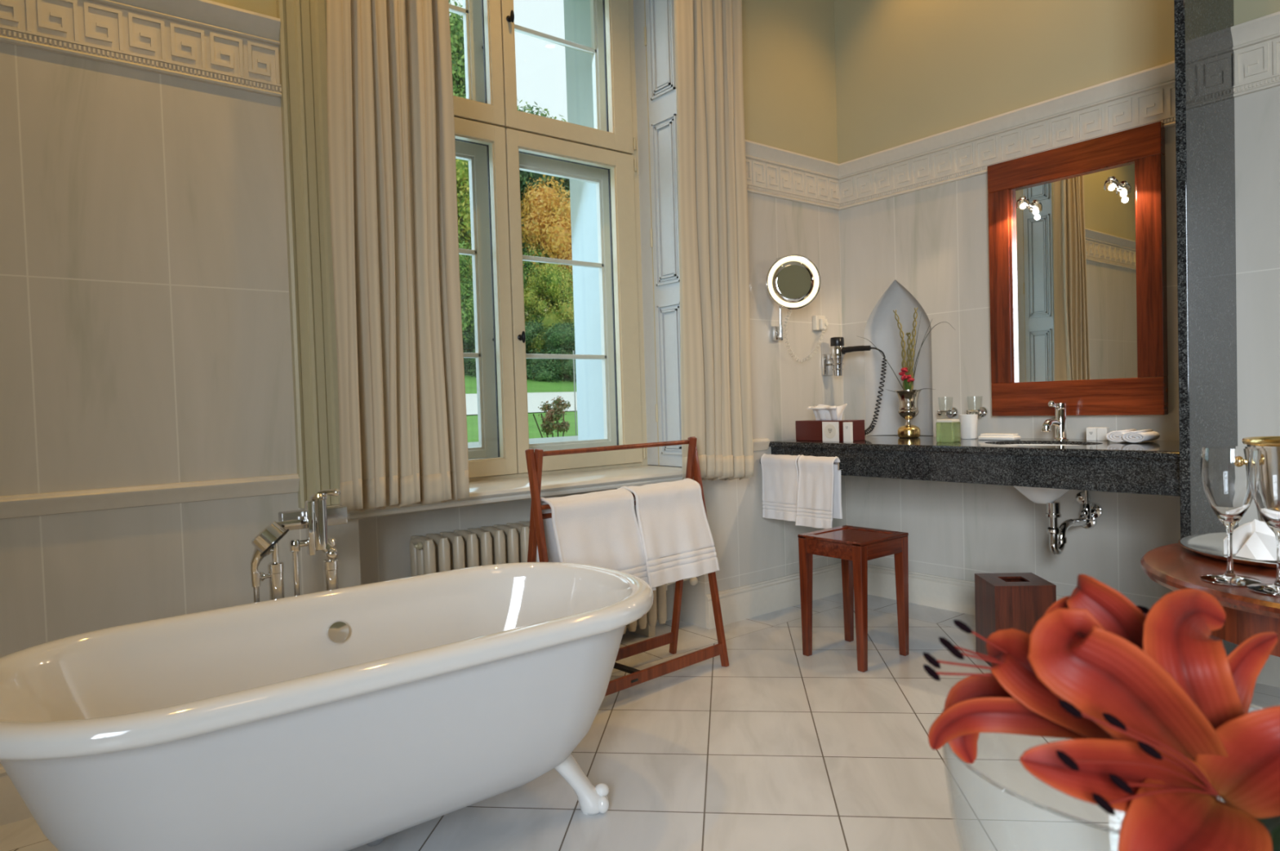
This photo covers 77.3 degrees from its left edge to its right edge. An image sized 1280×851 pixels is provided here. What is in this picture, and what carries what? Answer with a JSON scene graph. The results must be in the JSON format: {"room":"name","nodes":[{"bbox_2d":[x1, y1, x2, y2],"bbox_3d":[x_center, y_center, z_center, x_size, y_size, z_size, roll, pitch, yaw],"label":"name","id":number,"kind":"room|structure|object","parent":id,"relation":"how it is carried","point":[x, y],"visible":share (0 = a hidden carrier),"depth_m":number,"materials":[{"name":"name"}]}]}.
{"room":"bathroom","nodes":[
{"label":"bathroom","id":0,"kind":"room"},
{"bbox_2d":[0,0,846,764],"bbox_3d":[-1.358,-0.888,3.152,6.300,3.920,0.900,-3,2,-39],"label":"wall","id":1,"kind":"structure","parent":0,"point":[145,338],"depth_m":2.52,"materials":[{"name":"beige tile"}]},
{"bbox_2d":[0,764,32,826],"bbox_3d":[-2.224,1.054,1.875,3.190,0.166,0.022,-3,2,-39],"label":"baseboard","id":2,"kind":"structure","parent":1,"relation":"attached to","point":[13,809],"depth_m":2.23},
{"bbox_2d":[0,0,281,97],"bbox_3d":[-2.364,-1.168,1.744,2.980,0.255,0.038,-3,2,-39],"label":"trim","id":3,"kind":"structure","parent":1,"relation":"attached to","point":[209,42],"depth_m":2.47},
{"bbox_2d":[0,474,299,519],"bbox_3d":[-2.321,0.259,1.790,3.000,0.064,0.028,-3,2,-39],"label":"trim","id":4,"kind":"structure","parent":1,"relation":"attached to","point":[96,500],"depth_m":2.43,"materials":[{"name":"beige tile"}]},
{"bbox_2d":[276,0,682,519],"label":"window","id":5,"kind":"structure","parent":1,"relation":"in","point":[616,148],"depth_m":3.74,"materials":[{"name":"wood"}]},
{"bbox_2d":[633,0,682,466],"bbox_3d":[0.124,-1.149,3.982,0.070,2.700,0.318,-3,2,-39],"label":"shutter","id":6,"kind":"object","parent":5,"relation":"attached to","point":[655,98],"depth_m":3.97,"materials":[{"name":"white paint"}]},
{"bbox_2d":[752,438,770,451],"bbox_3d":[0.490,0.107,4.042,0.470,0.064,0.028,-3,2,-39],"label":"trim","id":7,"kind":"structure","parent":1,"relation":"attached to","point":[760,444],"depth_m":4.15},
{"bbox_2d":[705,562,842,629],"bbox_3d":[0.770,0.892,4.273,1.130,0.166,0.022,-3,2,-39],"label":"baseboard","id":8,"kind":"structure","parent":1,"relation":"attached to","point":[738,604],"depth_m":4.18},
{"bbox_2d":[745,139,839,210],"bbox_3d":[0.784,-1.338,4.266,0.930,0.255,0.038,-3,2,-39],"label":"trim","id":9,"kind":"structure","parent":1,"relation":"attached to","point":[771,171],"depth_m":4.29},
{"bbox_2d":[765,254,821,341],"bbox_3d":[0.793,-0.665,4.172,0.280,0.431,0.144,-2,2,3],"label":"makeup mirror","id":10,"kind":"object","parent":1,"relation":"attached to","point":[793,282],"visible":1,"depth_m":4.10,"materials":[{"name":"silver metal"}]},
{"bbox_2d":[782,309,826,362],"bbox_3d":[0.882,-0.477,4.303,0.074,0.272,0.389,0,2,40],"label":"cord","id":11,"kind":"object","parent":10,"relation":"hanging from","point":[824,329],"visible":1,"depth_m":4.29,"materials":[{"name":"white plastic"}]},
{"bbox_2d":[760,458,844,470],"bbox_3d":[0.795,0.184,3.982,0.060,0.052,0.500,-3,2,-39],"label":"towel rail","id":12,"kind":"object","parent":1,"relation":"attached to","point":[841,465],"visible":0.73,"depth_m":3.79,"materials":[{"name":"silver metal"}]},
{"bbox_2d":[760,453,800,521],"bbox_3d":[0.726,0.311,4.064,0.074,0.332,0.245,-3,2,-39],"label":"hand towel","id":13,"kind":"object","parent":12,"relation":"hanging from","point":[780,473],"visible":0.93,"depth_m":4.05,"materials":[{"name":"white fabric"}]},
{"bbox_2d":[795,454,842,528],"bbox_3d":[0.864,0.319,3.880,0.087,0.348,0.233,-3,2,-39],"label":"hand towel","id":14,"kind":"object","parent":12,"relation":"hanging from","point":[819,494],"visible":1,"depth_m":3.85,"materials":[{"name":"white fabric"}]},
{"bbox_2d":[812,315,828,330],"bbox_3d":[1.004,-0.569,4.434,0.082,0.082,0.054,-3,2,-39],"label":"wall socket","id":15,"kind":"object","parent":1,"relation":"attached to","point":[820,322],"visible":0.95,"depth_m":4.42,"materials":[{"name":"white plastic"}]},
{"bbox_3d":[-0.376,-2.603,3.251,2.400,0.024,0.169,-3,2,-39],"label":"curtain rod","id":16,"kind":"object","parent":1,"relation":"attached to","visible":0},
{"bbox_2d":[326,0,469,511],"bbox_3d":[-0.865,-1.130,2.776,0.454,2.847,0.151,-3,2,-39],"label":"curtain","id":17,"kind":"object","parent":16,"relation":"hanging from","point":[402,418],"visible":0.99,"depth_m":2.77,"materials":[{"name":"beige fabric"}]},
{"bbox_2d":[674,0,753,480],"bbox_3d":[0.344,-1.170,3.737,0.450,2.897,0.139,-3,2,-39],"label":"curtain","id":18,"kind":"object","parent":16,"relation":"hanging from","point":[716,399],"visible":0.98,"depth_m":3.68,"materials":[{"name":"beige fabric"}]},
{"bbox_2d":[0,592,1279,850],"bbox_3d":[0.451,1.129,0.989,6.450,0.100,6.650,-3,2,-39],"label":"floor","id":19,"kind":"structure","parent":0,"point":[779,748],"depth_m":2.41,"materials":[{"name":"tile"}]},
{"bbox_2d":[249,488,347,603],"bbox_3d":[-0.978,0.637,2.350,0.287,0.894,0.146,-3,2,-39],"label":"mixer","id":20,"kind":"object","parent":19,"relation":"on","point":[316,517],"visible":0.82,"depth_m":2.35,"materials":[{"name":"silver metal"}]},
{"bbox_2d":[0,562,653,850],"bbox_3d":[-0.693,0.783,2.018,1.626,0.604,0.832,-3,2,-39],"label":"bathtub","id":21,"kind":"object","parent":19,"relation":"on","point":[345,719],"visible":1,"depth_m":1.80,"materials":[{"name":"white ceramic"}]},
{"bbox_2d":[409,521,697,637],"bbox_3d":[-0.321,0.718,3.570,1.425,0.622,0.210,-3,2,-39],"label":"radiator","id":22,"kind":"object","parent":19,"relation":"on","point":[430,553],"visible":0.32,"depth_m":3.26,"materials":[{"name":"beige metal"}]},
{"bbox_2d":[524,436,728,696],"bbox_3d":[-0.064,0.550,3.165,0.871,0.969,0.318,-3,2,-43],"label":"towel rack","id":23,"kind":"object","parent":19,"relation":"on","point":[534,460],"visible":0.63,"depth_m":3.19,"materials":[{"name":"brown wood"}]},
{"bbox_2d":[537,488,656,591],"bbox_3d":[-0.161,0.451,3.010,0.448,0.402,0.184,-3,2,-43],"label":"bath towel","id":24,"kind":"object","parent":23,"relation":"hanging from","point":[601,529],"visible":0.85,"depth_m":2.97,"materials":[{"name":"white fabric"}]},
{"bbox_2d":[620,478,719,588],"bbox_3d":[0.125,0.426,3.272,0.421,0.389,0.193,-3,2,-43],"label":"bath towel","id":25,"kind":"object","parent":23,"relation":"hanging from","point":[677,543],"visible":0.91,"depth_m":3.22,"materials":[{"name":"white fabric"}]},
{"bbox_2d":[797,525,909,672],"bbox_3d":[0.924,0.729,3.451,0.337,0.528,0.327,-3,2,-39],"label":"stool","id":26,"kind":"object","parent":19,"relation":"on","point":[855,546],"visible":1,"depth_m":3.41,"materials":[{"name":"brown wood"}]},
{"bbox_2d":[974,573,1056,667],"bbox_3d":[1.545,0.806,3.300,0.236,0.345,0.236,-2,2,4],"label":"waste bin","id":27,"kind":"object","parent":19,"relation":"on","point":[1002,601],"visible":0.58,"depth_m":3.19,"materials":[{"name":"red wood"}]},
{"bbox_2d":[1173,0,1238,657],"bbox_3d":[2.084,-0.528,2.893,0.684,3.000,0.031,-3,2,-39],"label":"wall","id":28,"kind":"structure","parent":19,"relation":"on","point":[1205,136],"depth_m":2.77,"materials":[{"name":"black stone"}]},
{"bbox_2d":[1140,542,1279,800],"bbox_3d":[1.408,0.654,1.492,0.796,0.760,0.796,-3,2,-39],"label":"round table","id":29,"kind":"object","parent":19,"relation":"on","point":[1249,613],"visible":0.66,"depth_m":1.47,"materials":[{"name":"brown wood"}]},
{"bbox_2d":[1178,532,1276,568],"bbox_3d":[1.364,0.262,1.653,0.416,0.016,0.416,-3,2,-39],"label":"tray","id":30,"kind":"object","parent":29,"relation":"on","point":[1211,545],"visible":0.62,"depth_m":1.72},
{"bbox_2d":[1223,519,1276,560],"bbox_3d":[1.290,0.227,1.621,0.220,0.070,0.107,-2,2,-3],"label":"folded napkin","id":31,"kind":"object","parent":30,"relation":"on","point":[1255,540],"visible":0.86,"depth_m":1.61,"materials":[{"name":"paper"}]},
{"bbox_2d":[1241,436,1279,522],"bbox_3d":[1.386,0.145,1.690,0.182,0.236,0.183,-3,2,-39],"label":"wine cooler","id":32,"kind":"object","parent":30,"relation":"on","point":[1260,442],"visible":0.29,"depth_m":1.69,"materials":[{"name":"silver metal"}]},
{"bbox_2d":[1200,446,1261,586],"bbox_3d":[1.076,0.162,1.460,0.090,0.244,0.090,-3,2,-39],"label":"wine glass","id":33,"kind":"object","parent":29,"relation":"on","point":[1224,469],"visible":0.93,"depth_m":1.44,"materials":[{"name":"clear glass"}]},
{"bbox_2d":[1247,448,1279,595],"bbox_3d":[1.101,0.164,1.377,0.090,0.244,0.090,-3,2,-39],"label":"wine glass","id":34,"kind":"object","parent":29,"relation":"on","point":[1264,464],"visible":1,"depth_m":1.37,"materials":[{"name":"clear glass"}]},
{"bbox_3d":[0.405,0.791,0.624,0.300,0.598,0.300,-3,2,-39],"label":"stand","id":35,"kind":"object","parent":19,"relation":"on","visible":0},
{"bbox_2d":[941,704,1263,848],"bbox_3d":[0.392,0.367,0.612,0.301,0.248,0.301,-3,2,-39],"label":"glass bowl","id":36,"kind":"object","parent":35,"relation":"on","point":[1002,788],"visible":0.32,"depth_m":0.54,"materials":[{"name":"clear glass"}]},
{"bbox_2d":[922,573,1150,764],"bbox_3d":[0.304,0.292,0.581,0.230,0.365,0.093,-2,2,-16],"label":"lily","id":37,"kind":"object","parent":36,"relation":"in","point":[1011,700],"visible":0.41,"depth_m":0.55,"materials":[{"name":"orange plant"}]},
{"bbox_2d":[1019,588,1279,850],"bbox_3d":[0.356,0.294,0.511,0.287,0.365,0.139,-3,2,-39],"label":"lily","id":38,"kind":"object","parent":36,"relation":"in","point":[1175,709],"visible":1,"depth_m":0.47,"materials":[{"name":"orange plant"}]},
{"bbox_2d":[1255,816,1279,850],"bbox_3d":[0.420,0.278,0.523,0.086,0.090,0.120,-2,2,1],"label":"leaf","id":39,"kind":"object","parent":36,"relation":"in","point":[1272,824],"visible":0.25,"depth_m":0.52,"materials":[{"name":"green plant"}]},
{"bbox_2d":[834,0,1279,688],"bbox_3d":[2.916,-1.002,2.476,0.470,3.920,5.700,-3,2,-39],"label":"wall","id":40,"kind":"structure","parent":0,"point":[933,241],"depth_m":3.92,"materials":[{"name":"beige tile"}]},
{"bbox_2d":[822,354,844,375],"bbox_3d":[1.085,-0.342,4.462,0.080,0.120,0.113,-3,2,-39],"label":"holder","id":41,"kind":"object","parent":40,"relation":"attached to","point":[827,362],"visible":0.96,"depth_m":4.48,"materials":[{"name":"silver metal"}]},
{"bbox_2d":[830,337,887,435],"bbox_3d":[1.136,-0.211,4.325,0.262,0.553,0.306,-3,2,-39],"label":"hair dryer","id":42,"kind":"object","parent":41,"relation":"on","point":[837,350],"visible":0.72,"depth_m":4.40,"materials":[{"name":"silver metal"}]},
{"bbox_2d":[863,279,933,435],"bbox_3d":[1.439,-0.368,4.362,0.130,0.846,0.414,-3,2,-39],"label":"niche recess","id":43,"kind":"object","parent":40,"relation":"attached to","point":[882,330],"visible":0.68,"depth_m":4.45,"materials":[{"name":"paint"}]},
{"bbox_2d":[937,407,959,417],"bbox_3d":[1.553,-0.064,4.036,0.120,0.055,0.085,-3,2,-39],"label":"holder","id":44,"kind":"object","parent":40,"relation":"attached to","point":[953,411],"visible":1,"depth_m":4.05,"materials":[{"name":"silver metal"}]},
{"bbox_2d":[867,564,1064,616],"bbox_3d":[1.789,0.871,3.887,0.022,0.166,1.900,-3,2,-39],"label":"baseboard","id":45,"kind":"structure","parent":40,"relation":"attached to","point":[951,594],"depth_m":4.21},
{"bbox_2d":[768,435,1179,504],"bbox_3d":[1.519,0.201,3.675,0.649,0.257,1.887,-3,2,-39],"label":"countertop","id":46,"kind":"structure","parent":40,"relation":"attached to","point":[1043,470],"depth_m":3.27,"materials":[{"name":"stone"}]},
{"bbox_2d":[795,404,865,441],"bbox_3d":[0.973,-0.017,4.111,0.130,0.187,0.340,-3,2,-39],"label":"tissue box","id":47,"kind":"object","parent":46,"relation":"on","point":[806,430],"visible":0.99,"depth_m":4.09,"materials":[{"name":"wood"}]},
{"bbox_2d":[822,422,839,442],"bbox_3d":[0.948,0.032,3.982,0.008,0.100,0.100,-3,2,-39],"label":"card","id":48,"kind":"object","parent":46,"relation":"on","point":[830,430],"visible":1,"depth_m":3.98,"materials":[{"name":"white paper"}]},
{"bbox_2d":[843,422,853,442],"bbox_3d":[1.016,0.033,3.907,0.019,0.098,0.044,-3,2,-39],"label":"carton","id":49,"kind":"object","parent":46,"relation":"on","point":[847,426],"visible":1,"depth_m":3.90,"materials":[{"name":"cardboard"}]},
{"bbox_2d":[894,389,921,438],"bbox_3d":[1.392,-0.061,4.145,0.132,0.247,0.132,-3,2,-39],"label":"urn vase","id":50,"kind":"object","parent":46,"relation":"on","point":[908,399],"visible":0.98,"depth_m":4.10,"materials":[{"name":"silver metal"}]},
{"bbox_2d":[857,307,955,392],"bbox_3d":[1.381,-0.356,4.125,0.492,0.504,0.124,-1,2,33],"label":"dried arrangement","id":51,"kind":"object","parent":50,"relation":"in","point":[908,384],"visible":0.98,"depth_m":4.12,"materials":[{"name":"green plant"}]},
{"bbox_2d":[936,419,960,442],"bbox_3d":[1.415,0.024,3.669,0.074,0.104,0.082,-3,2,-39],"label":"box","id":52,"kind":"object","parent":46,"relation":"on","point":[947,430],"visible":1,"depth_m":3.64,"materials":[{"name":"green glass"}]},
{"bbox_2d":[958,414,977,439],"bbox_3d":[1.590,0.006,3.871,0.079,0.118,0.088,-3,2,-39],"label":"cup","id":53,"kind":"object","parent":46,"relation":"on","point":[968,423],"visible":0.98,"depth_m":3.84,"materials":[{"name":"white ceramic"}]},
{"bbox_2d":[977,433,1020,440],"bbox_3d":[1.668,0.053,3.713,0.070,0.028,0.171,-3,2,-39],"label":"soap dish","id":54,"kind":"object","parent":46,"relation":"on","point":[997,437],"visible":1,"depth_m":3.68,"materials":[{"name":"white ceramic"}]},
{"bbox_2d":[1013,444,1080,504],"bbox_3d":[1.711,0.211,3.405,0.343,0.242,0.489,-3,2,-39],"label":"basin","id":55,"kind":"object","parent":46,"relation":"in","point":[1037,495],"depth_m":3.36,"materials":[{"name":"white ceramic"}]},
{"bbox_2d":[1040,400,1068,440],"bbox_3d":[1.831,-0.021,3.527,0.160,0.178,0.062,-3,2,-39],"label":"mixer","id":56,"kind":"object","parent":46,"relation":"on","point":[1060,421],"visible":1,"depth_m":3.54,"materials":[{"name":"silver metal"}]},
{"bbox_2d":[1045,491,1097,555],"bbox_3d":[1.866,0.425,3.477,0.373,0.244,0.083,-3,2,-39],"label":"trap","id":57,"kind":"object","parent":46,"relation":"attached to","point":[1057,539],"visible":0.94,"depth_m":3.39,"materials":[{"name":"silver metal"}]},
{"bbox_2d":[1086,427,1097,440],"bbox_3d":[1.963,0.037,3.470,0.031,0.055,0.040,-3,2,-39],"label":"carton","id":58,"kind":"object","parent":46,"relation":"on","point":[1091,433],"visible":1,"depth_m":3.46,"materials":[{"name":"cardboard"}]},
{"bbox_2d":[1097,427,1109,440],"bbox_3d":[1.991,0.037,3.436,0.030,0.055,0.040,-3,2,-39],"label":"carton","id":59,"kind":"object","parent":46,"relation":"on","point":[1101,432],"visible":0.86,"depth_m":3.42,"materials":[{"name":"white cardboard"}]},
{"bbox_2d":[1106,429,1136,442],"bbox_3d":[2.009,0.042,3.314,0.165,0.046,0.082,-3,2,-39],"label":"rolled towel","id":60,"kind":"object","parent":46,"relation":"on","point":[1115,436],"visible":0.53,"depth_m":3.27,"materials":[{"name":"white fabric"}]},
{"bbox_2d":[1121,429,1159,443],"bbox_3d":[2.040,0.042,3.256,0.165,0.046,0.082,-3,2,-39],"label":"rolled towel","id":61,"kind":"object","parent":46,"relation":"on","point":[1146,435],"visible":1,"depth_m":3.21,"materials":[{"name":"white fabric"}]},
{"bbox_2d":[965,406,988,417],"bbox_3d":[1.650,-0.064,3.915,0.120,0.055,0.085,-3,2,-39],"label":"holder","id":62,"kind":"object","parent":40,"relation":"attached to","point":[983,411],"visible":0.9,"depth_m":3.92,"materials":[{"name":"silver metal"}]},
{"bbox_2d":[838,60,1175,210],"bbox_3d":[1.709,-1.354,3.824,0.038,0.255,1.885,-3,2,-39],"label":"trim","id":63,"kind":"structure","parent":40,"relation":"attached to","point":[1147,96],"depth_m":3.77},
{"bbox_2d":[987,121,1168,416],"bbox_3d":[1.933,-0.646,3.582,0.049,1.201,0.734,-3,2,-39],"label":"wall mirror","id":64,"kind":"object","parent":40,"relation":"attached to","point":[1078,297],"visible":1,"depth_m":3.54,"materials":[{"name":"brown wood"}]},
{"bbox_2d":[1016,195,1032,209],"bbox_3d":[1.774,-1.025,3.688,0.091,0.056,0.056,-3,2,-39],"label":"lamp","id":65,"kind":"object","parent":64,"relation":"attached to","point":[1023,202],"visible":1,"depth_m":3.66,"materials":[{"name":"silver metal"}]},
{"bbox_2d":[1013,162,1137,382],"bbox_3d":[1.938,-0.659,3.584,0.006,0.932,0.562,-3,2,-39],"label":"mirror glass","id":66,"kind":"object","parent":64,"relation":"on","point":[1074,260],"depth_m":3.57,"materials":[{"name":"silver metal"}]},
{"bbox_2d":[1103,176,1120,191],"bbox_3d":[2.009,-1.024,3.394,0.091,0.056,0.056,-3,2,-39],"label":"lamp","id":67,"kind":"object","parent":64,"relation":"attached to","point":[1112,183],"visible":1,"depth_m":3.37,"materials":[{"name":"silver metal"}]},
{"bbox_2d":[1080,490,1102,519],"bbox_3d":[1.980,0.258,3.531,0.114,0.321,0.072,-3,2,-39],"label":"angle valve","id":68,"kind":"object","parent":40,"relation":"attached to","point":[1094,509],"visible":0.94,"depth_m":3.52,"materials":[{"name":"silver metal"}]},
{"bbox_2d":[1231,11,1279,97],"bbox_3d":[2.689,-1.342,2.329,0.038,0.255,1.600,-3,2,-39],"label":"trim","id":69,"kind":"structure","parent":40,"relation":"attached to","point":[1256,42],"depth_m":2.90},
{"label":"outside","id":70,"kind":"structure","parent":0,"visible":0},
{"bbox_2d":[464,372,577,442],"bbox_3d":[-10.481,-2.805,34.983,80.000,5.790,60.000,-3,2,-39],"label":"lawn","id":71,"kind":"structure","parent":70,"point":[533,386],"depth_m":15.40,"materials":[{"name":"green plant"}]},
{"bbox_2d":[455,158,472,351],"bbox_3d":[-6.271,-5.638,27.706,4.507,8.761,5.220,-2,2,-17],"label":"tree","id":72,"kind":"object","parent":71,"relation":"on","point":[462,166],"visible":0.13,"depth_m":26.38,"materials":[{"name":"green plant"}]},
{"bbox_2d":[457,234,474,349],"bbox_3d":[-6.875,-3.582,25.699,3.727,6.488,4.356,-3,2,-32],"label":"tree","id":73,"kind":"object","parent":71,"relation":"on","point":[466,288],"visible":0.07,"depth_m":25.14,"materials":[{"name":"green plant"}]},
{"bbox_2d":[462,316,475,375],"bbox_3d":[-5.592,-2.053,25.064,3.129,2.870,2.063,-3,2,-27],"label":"shrub","id":74,"kind":"object","parent":71,"relation":"on","point":[468,363],"visible":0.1,"depth_m":24.76,"materials":[{"name":"green plant"}]},
{"bbox_2d":[448,0,522,208],"bbox_3d":[-6.973,-9.873,33.213,8.537,15.109,7.348,-3,2,-39],"label":"tree","id":75,"kind":"object","parent":71,"relation":"on","point":[456,24],"visible":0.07,"depth_m":31.66,"materials":[{"name":"green plant"}]},
{"bbox_2d":[468,325,533,377],"bbox_3d":[-4.189,-2.007,25.157,2.063,2.870,3.129,-2,2,6],"label":"shrub","id":76,"kind":"object","parent":71,"relation":"on","point":[526,335],"visible":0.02,"depth_m":24.52,"materials":[{"name":"green plant"}]},
{"bbox_2d":[516,99,569,209],"bbox_3d":[-4.325,-7.643,33.408,6.921,12.049,8.089,-3,2,-33],"label":"tree","id":77,"kind":"object","parent":71,"relation":"on","point":[567,188],"visible":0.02,"depth_m":33.38,"materials":[{"name":"green plant"}]},
{"bbox_2d":[519,105,571,351],"bbox_3d":[-4.659,-6.799,30.625,5.528,10.678,6.792,-3,2,-31],"label":"tree","id":78,"kind":"object","parent":71,"relation":"on","point":[525,176],"visible":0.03,"depth_m":29.37,"materials":[{"name":"green plant"}]},
{"bbox_2d":[522,242,569,351],"bbox_3d":[-3.433,-3.817,27.108,3.111,4.761,2.662,-1,2,33],"label":"tree","id":79,"kind":"object","parent":71,"relation":"on","point":[527,264],"visible":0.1,"depth_m":26.33,"materials":[{"name":"green plant"}]},
{"bbox_2d":[520,174,573,328],"bbox_3d":[-2.342,-5.164,27.680,4.130,7.348,4.178,-3,2,-31],"label":"tree","id":80,"kind":"object","parent":71,"relation":"on","point":[547,226],"visible":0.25,"depth_m":26.56,"materials":[{"name":"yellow plant"}]},
{"bbox_2d":[523,262,575,378],"bbox_3d":[-2.714,-3.313,25.912,2.473,4.150,2.135,-2,2,-23],"label":"tree","id":81,"kind":"object","parent":71,"relation":"on","point":[553,281],"visible":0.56,"depth_m":25.48,"materials":[{"name":"green plant"}]},
{"bbox_2d":[524,319,574,382],"bbox_3d":[-3.112,-1.934,25.246,3.129,2.870,2.063,0,2,38],"label":"shrub","id":82,"kind":"object","parent":71,"relation":"on","point":[543,372],"visible":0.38,"depth_m":24.54,"materials":[{"name":"green plant"}]},
{"bbox_2d":[533,396,570,438],"bbox_3d":[-0.761,0.053,7.241,0.309,0.646,0.388,-2,2,9],"label":"rose bush","id":83,"kind":"object","parent":71,"relation":"on","point":[555,414],"visible":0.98,"depth_m":7.14,"materials":[{"name":"green plant"}]},
{"bbox_2d":[540,321,576,382],"bbox_3d":[-2.075,-1.857,25.242,3.129,2.870,2.063,-2,2,-19],"label":"shrub","id":84,"kind":"object","parent":71,"relation":"on","point":[567,370],"visible":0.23,"depth_m":24.72,"materials":[{"name":"green plant"}]},
{"bbox_2d":[573,351,577,435],"bbox_3d":[-0.597,-0.133,7.391,0.011,1.120,0.011,-2,2,-16],"label":"pole","id":85,"kind":"object","parent":71,"relation":"on","point":[573,351],"visible":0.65,"depth_m":7.38,"materials":[{"name":"metal"}]},
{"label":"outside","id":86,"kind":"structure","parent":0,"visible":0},
{"bbox_2d":[465,391,577,414],"bbox_3d":[0.712,-0.737,21.150,80.000,0.480,4.000,-3,2,-39],"label":"gravel path","id":87,"kind":"structure","parent":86,"point":[534,400],"depth_m":18.75,"materials":[{"name":"white gravel"}]},
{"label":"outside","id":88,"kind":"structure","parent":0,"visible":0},
{"bbox_2d":[467,435,577,448],"bbox_3d":[-0.655,0.497,5.489,10.200,0.775,1.060,-3,2,-39],"label":"ledge","id":89,"kind":"object","parent":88,"point":[531,441],"visible":0.06,"depth_m":5.64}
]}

